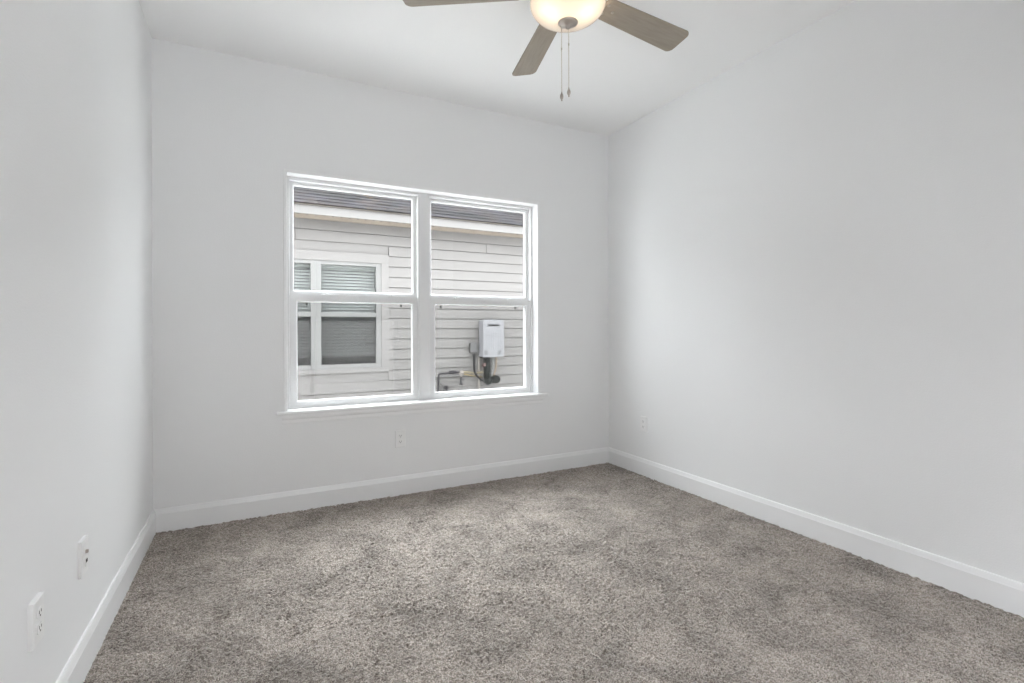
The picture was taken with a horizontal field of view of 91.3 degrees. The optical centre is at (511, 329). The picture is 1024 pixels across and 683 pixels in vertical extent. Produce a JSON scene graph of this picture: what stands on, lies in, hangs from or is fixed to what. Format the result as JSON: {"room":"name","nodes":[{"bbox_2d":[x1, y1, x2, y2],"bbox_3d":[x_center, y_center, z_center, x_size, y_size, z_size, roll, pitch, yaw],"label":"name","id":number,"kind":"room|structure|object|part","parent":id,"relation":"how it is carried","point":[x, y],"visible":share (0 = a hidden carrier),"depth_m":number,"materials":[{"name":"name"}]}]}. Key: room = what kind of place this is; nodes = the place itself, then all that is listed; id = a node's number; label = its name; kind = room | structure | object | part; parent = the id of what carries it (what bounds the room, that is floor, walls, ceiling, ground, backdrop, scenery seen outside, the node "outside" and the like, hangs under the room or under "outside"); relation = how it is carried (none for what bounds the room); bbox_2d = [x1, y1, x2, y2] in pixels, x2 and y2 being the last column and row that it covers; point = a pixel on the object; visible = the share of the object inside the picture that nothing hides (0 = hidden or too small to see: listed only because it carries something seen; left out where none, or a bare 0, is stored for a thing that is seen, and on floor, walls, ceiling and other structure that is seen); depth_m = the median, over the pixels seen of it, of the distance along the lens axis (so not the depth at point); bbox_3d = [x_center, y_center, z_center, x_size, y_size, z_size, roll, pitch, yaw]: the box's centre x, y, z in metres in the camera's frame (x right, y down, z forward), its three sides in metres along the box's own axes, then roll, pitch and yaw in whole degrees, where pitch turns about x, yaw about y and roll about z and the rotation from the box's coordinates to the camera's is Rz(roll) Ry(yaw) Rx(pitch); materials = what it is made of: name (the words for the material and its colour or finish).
{"room":"empty bedroom","nodes":[
{"label":"empty bedroom","id":0,"kind":"room"},
{"bbox_2d":[0,0,152,682],"bbox_3d":[-1.240,-0.239,1.150,0.150,2.760,3.570,0,0,-27],"label":"wall","id":1,"kind":"structure","parent":0,"point":[76,349],"depth_m":1.53,"materials":[{"name":"white paint"}]},
{"bbox_2d":[27,592,43,651],"bbox_3d":[-1.207,0.740,1.272,0.014,0.115,0.070,0,0,-27],"label":"outlet","id":2,"kind":"object","parent":1,"relation":"attached to","point":[35,608],"visible":1,"depth_m":1.25,"materials":[{"name":"white plastic"}]},
{"bbox_2d":[37,621,42,634],"bbox_3d":[-1.202,0.759,1.274,0.003,0.025,0.034,0,0,-27],"label":"receptacle","id":3,"kind":"object","parent":2,"relation":"attached to","point":[39,623],"depth_m":1.28,"materials":[{"name":"white plastic"}]},
{"bbox_2d":[37,606,42,619],"bbox_3d":[-1.202,0.720,1.274,0.003,0.025,0.034,0,0,-27],"label":"receptacle","id":4,"kind":"object","parent":2,"relation":"attached to","point":[39,608],"depth_m":1.28,"materials":[{"name":"white plastic"}]},
{"bbox_2d":[78,535,88,578],"bbox_3d":[-1.388,0.736,1.627,0.018,0.115,0.070,0,0,-27],"label":"data plate","id":5,"kind":"object","parent":1,"relation":"attached to","point":[83,550],"visible":1,"depth_m":1.61,"materials":[{"name":"white plastic"}]},
{"bbox_2d":[56,510,155,682],"bbox_3d":[-1.197,1.062,1.254,0.015,0.137,3.420,0,0,-27],"label":"baseboard","id":6,"kind":"structure","parent":1,"relation":"attached to","point":[76,669],"depth_m":1.84,"materials":[{"name":"white paint"}]},
{"bbox_2d":[152,38,608,509],"bbox_3d":[-0.625,-0.241,3.559,3.450,2.760,0.150,0,0,-27],"label":"wall","id":7,"kind":"structure","parent":0,"point":[226,128],"depth_m":3.09,"materials":[{"name":"white paint"}]},
{"bbox_2d":[154,447,608,532],"bbox_3d":[-0.583,1.060,3.486,3.150,0.137,0.015,0,0,-27],"label":"baseboard","id":8,"kind":"structure","parent":7,"relation":"attached to","point":[215,512],"depth_m":3.26,"materials":[{"name":"white paint"}]},
{"bbox_2d":[395,430,405,447],"bbox_3d":[-0.757,0.740,3.399,0.070,0.115,0.010,0,0,-27],"label":"outlet","id":9,"kind":"object","parent":7,"relation":"attached to","point":[400,436],"visible":1,"depth_m":3.39,"materials":[{"name":"white plastic"}]},
{"bbox_2d":[276,168,548,424],"bbox_3d":[-0.613,-0.207,3.545,1.924,1.571,0.186,0,0,-27],"label":"window","id":10,"kind":"structure","parent":7,"relation":"in","point":[423,398],"depth_m":3.55,"materials":[{"name":"white paint"}]},
{"bbox_3d":[-1.059,-0.580,3.397,0.816,0.740,0.026,0,0,-27],"label":"sash","id":11,"kind":"part","parent":10,"relation":"part of","materials":[{"name":"clear glass"}]},
{"bbox_3d":[-1.042,0.132,3.370,0.830,0.716,0.027,0,0,-27],"label":"sash","id":12,"kind":"part","parent":10,"relation":"part of","materials":[{"name":"white plastic"}]},
{"bbox_3d":[-0.595,0.508,3.514,1.924,0.021,0.116,0,0,-27],"label":"sill","id":13,"kind":"part","parent":10,"relation":"part of","materials":[{"name":"white paint"}]},
{"bbox_3d":[-0.246,-0.582,3.816,0.812,0.740,0.026,0,0,-27],"label":"sash","id":14,"kind":"part","parent":10,"relation":"part of","materials":[{"name":"clear glass"}]},
{"bbox_3d":[-0.230,0.130,3.788,0.826,0.716,0.027,0,0,-27],"label":"sash","id":15,"kind":"part","parent":10,"relation":"part of","materials":[{"name":"white plastic"}]},
{"bbox_2d":[139,0,855,135],"bbox_3d":[0.188,-1.699,1.972,3.450,0.150,3.720,0,0,-27],"label":"ceiling","id":16,"kind":"structure","parent":0,"point":[468,54],"depth_m":2.85,"materials":[{"name":"white paint"}]},
{"bbox_2d":[403,0,688,100],"bbox_3d":[0.254,-1.281,2.068,1.294,0.686,1.322,0,0,-27],"label":"ceiling fan","id":17,"kind":"object","parent":16,"relation":"hanging from","point":[552,16],"visible":1,"depth_m":2.17,"materials":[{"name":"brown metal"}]},
{"bbox_3d":[-0.206,-1.374,2.066,0.499,0.006,0.136,0,12,4],"label":"blade","id":18,"kind":"part","parent":17,"relation":"part of","materials":[{"name":"brown wood"}]},
{"bbox_3d":[0.120,-1.375,2.459,0.136,0.006,0.499,-13,3,-14],"label":"blade","id":19,"kind":"part","parent":17,"relation":"part of","materials":[{"name":"brown wood"}]},
{"bbox_3d":[0.202,-1.105,2.038,0.006,0.274,0.005,0,0,-27],"label":"pull chain","id":20,"kind":"part","parent":17,"relation":"part of","materials":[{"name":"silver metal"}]},
{"bbox_3d":[0.227,-1.292,2.038,0.308,0.082,0.308,0,0,-27],"label":"lamp shade","id":21,"kind":"part","parent":17,"relation":"part of","materials":[{"name":"white glass"}]},
{"bbox_3d":[0.231,-1.104,2.038,0.006,0.239,0.005,0,0,-27],"label":"pull chain","id":22,"kind":"part","parent":17,"relation":"part of","materials":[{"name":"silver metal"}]},
{"bbox_3d":[0.595,-1.376,2.270,0.499,0.006,0.136,0,-13,-32],"label":"blade","id":23,"kind":"part","parent":17,"relation":"part of","materials":[{"name":"brown wood"}]},
{"bbox_2d":[83,463,1023,682],"bbox_3d":[0.197,1.118,1.972,3.150,0.013,3.420,0,0,-27],"label":"floor","id":24,"kind":"structure","parent":0,"point":[607,572],"depth_m":2.04,"materials":[{"name":"beige carpet"}]},
{"bbox_2d":[608,0,1023,582],"bbox_3d":[1.694,-0.248,2.661,0.150,2.760,3.570,0,0,-27],"label":"wall","id":25,"kind":"structure","parent":0,"point":[816,246],"depth_m":2.54,"materials":[{"name":"white paint"}]},
{"bbox_2d":[640,416,646,431],"bbox_3d":[1.006,0.722,3.827,0.010,0.115,0.070,0,0,-27],"label":"outlet","id":26,"kind":"object","parent":25,"relation":"attached to","point":[643,420],"visible":1,"depth_m":3.83,"materials":[{"name":"white plastic"}]},
{"bbox_2d":[608,447,1023,617],"bbox_3d":[1.590,1.053,2.690,0.015,0.137,3.420,0,0,-27],"label":"baseboard","id":27,"kind":"structure","parent":25,"relation":"attached to","point":[998,591],"depth_m":2.48,"materials":[{"name":"white paint"}]},
{"label":"outside","id":28,"kind":"structure","parent":0,"visible":0},
{"bbox_3d":[-7.109,1.604,17.089,28.000,0.170,29.850,0,0,-27],"label":"ground","id":29,"kind":"structure","parent":28,"visible":0},
{"bbox_2d":[294,186,523,399],"bbox_3d":[-1.854,-0.618,7.963,13.400,4.321,1.955,0,0,-27],"label":"house","id":30,"kind":"structure","parent":29,"relation":"on","point":[344,242],"depth_m":7.36,"materials":[{"name":"grey paint"}]},
{"bbox_2d":[294,263,309,357],"bbox_3d":[-3.145,-0.266,6.797,0.768,1.315,0.055,0,0,-27],"label":"blind","id":31,"kind":"object","parent":30,"relation":"hanging from","point":[303,323],"depth_m":6.92,"materials":[{"name":"grey"}]},
{"bbox_3d":[-2.702,-0.239,6.902,1.999,1.702,0.044,0,0,-27],"label":"window trim","id":32,"kind":"part","parent":30,"relation":"part of","materials":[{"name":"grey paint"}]},
{"bbox_2d":[321,265,374,357],"bbox_3d":[-2.359,-0.268,7.202,0.770,1.315,0.055,0,0,-27],"label":"blind","id":33,"kind":"object","parent":30,"relation":"hanging from","point":[343,336],"depth_m":7.20,"materials":[{"name":"grey"}]},
{"bbox_2d":[469,343,478,353],"bbox_3d":[-0.597,0.292,7.913,0.160,0.174,0.088,0,0,-27],"label":"box","id":34,"kind":"object","parent":30,"relation":"attached to","point":[473,347],"visible":1,"depth_m":7.88,"materials":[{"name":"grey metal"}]},
{"bbox_3d":[-0.603,0.279,7.872,0.111,0.149,0.020,0,0,-27],"label":"lid","id":35,"kind":"part","parent":34,"relation":"part of","materials":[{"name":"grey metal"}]},
{"bbox_2d":[473,354,484,381],"bbox_3d":[-0.532,0.602,7.899,0.204,0.448,0.118,0,0,-27],"label":"cable","id":36,"kind":"object","parent":34,"relation":"attached to","point":[474,370],"visible":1,"depth_m":7.84,"materials":[{"name":"black plastic"}]},
{"bbox_2d":[478,357,479,388],"bbox_3d":[-0.526,0.969,7.972,0.040,1.060,0.040,0,0,-27],"label":"drain pipe","id":37,"kind":"object","parent":30,"relation":"attached to","point":[478,357],"visible":0.34,"depth_m":7.95,"materials":[{"name":"grey plastic"}]},
{"bbox_2d":[479,319,503,384],"bbox_3d":[-0.334,0.354,7.975,0.364,1.041,0.220,0,0,-27],"label":"water heater","id":38,"kind":"object","parent":30,"relation":"attached to","point":[491,331],"visible":1,"depth_m":7.89,"materials":[{"name":"white metal"}]},
{"bbox_3d":[-0.339,0.137,7.988,0.352,0.582,0.165,0,0,-27],"label":"casing","id":39,"kind":"part","parent":38,"relation":"part of","materials":[{"name":"white metal"}]},
{"bbox_2d":[437,370,483,391],"bbox_3d":[-0.793,1.063,7.766,0.752,0.873,0.077,0,0,-27],"label":"gas pipe","id":40,"kind":"object","parent":29,"relation":"on","point":[461,372],"visible":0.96,"depth_m":7.74,"materials":[{"name":"grey metal"}]}
]}

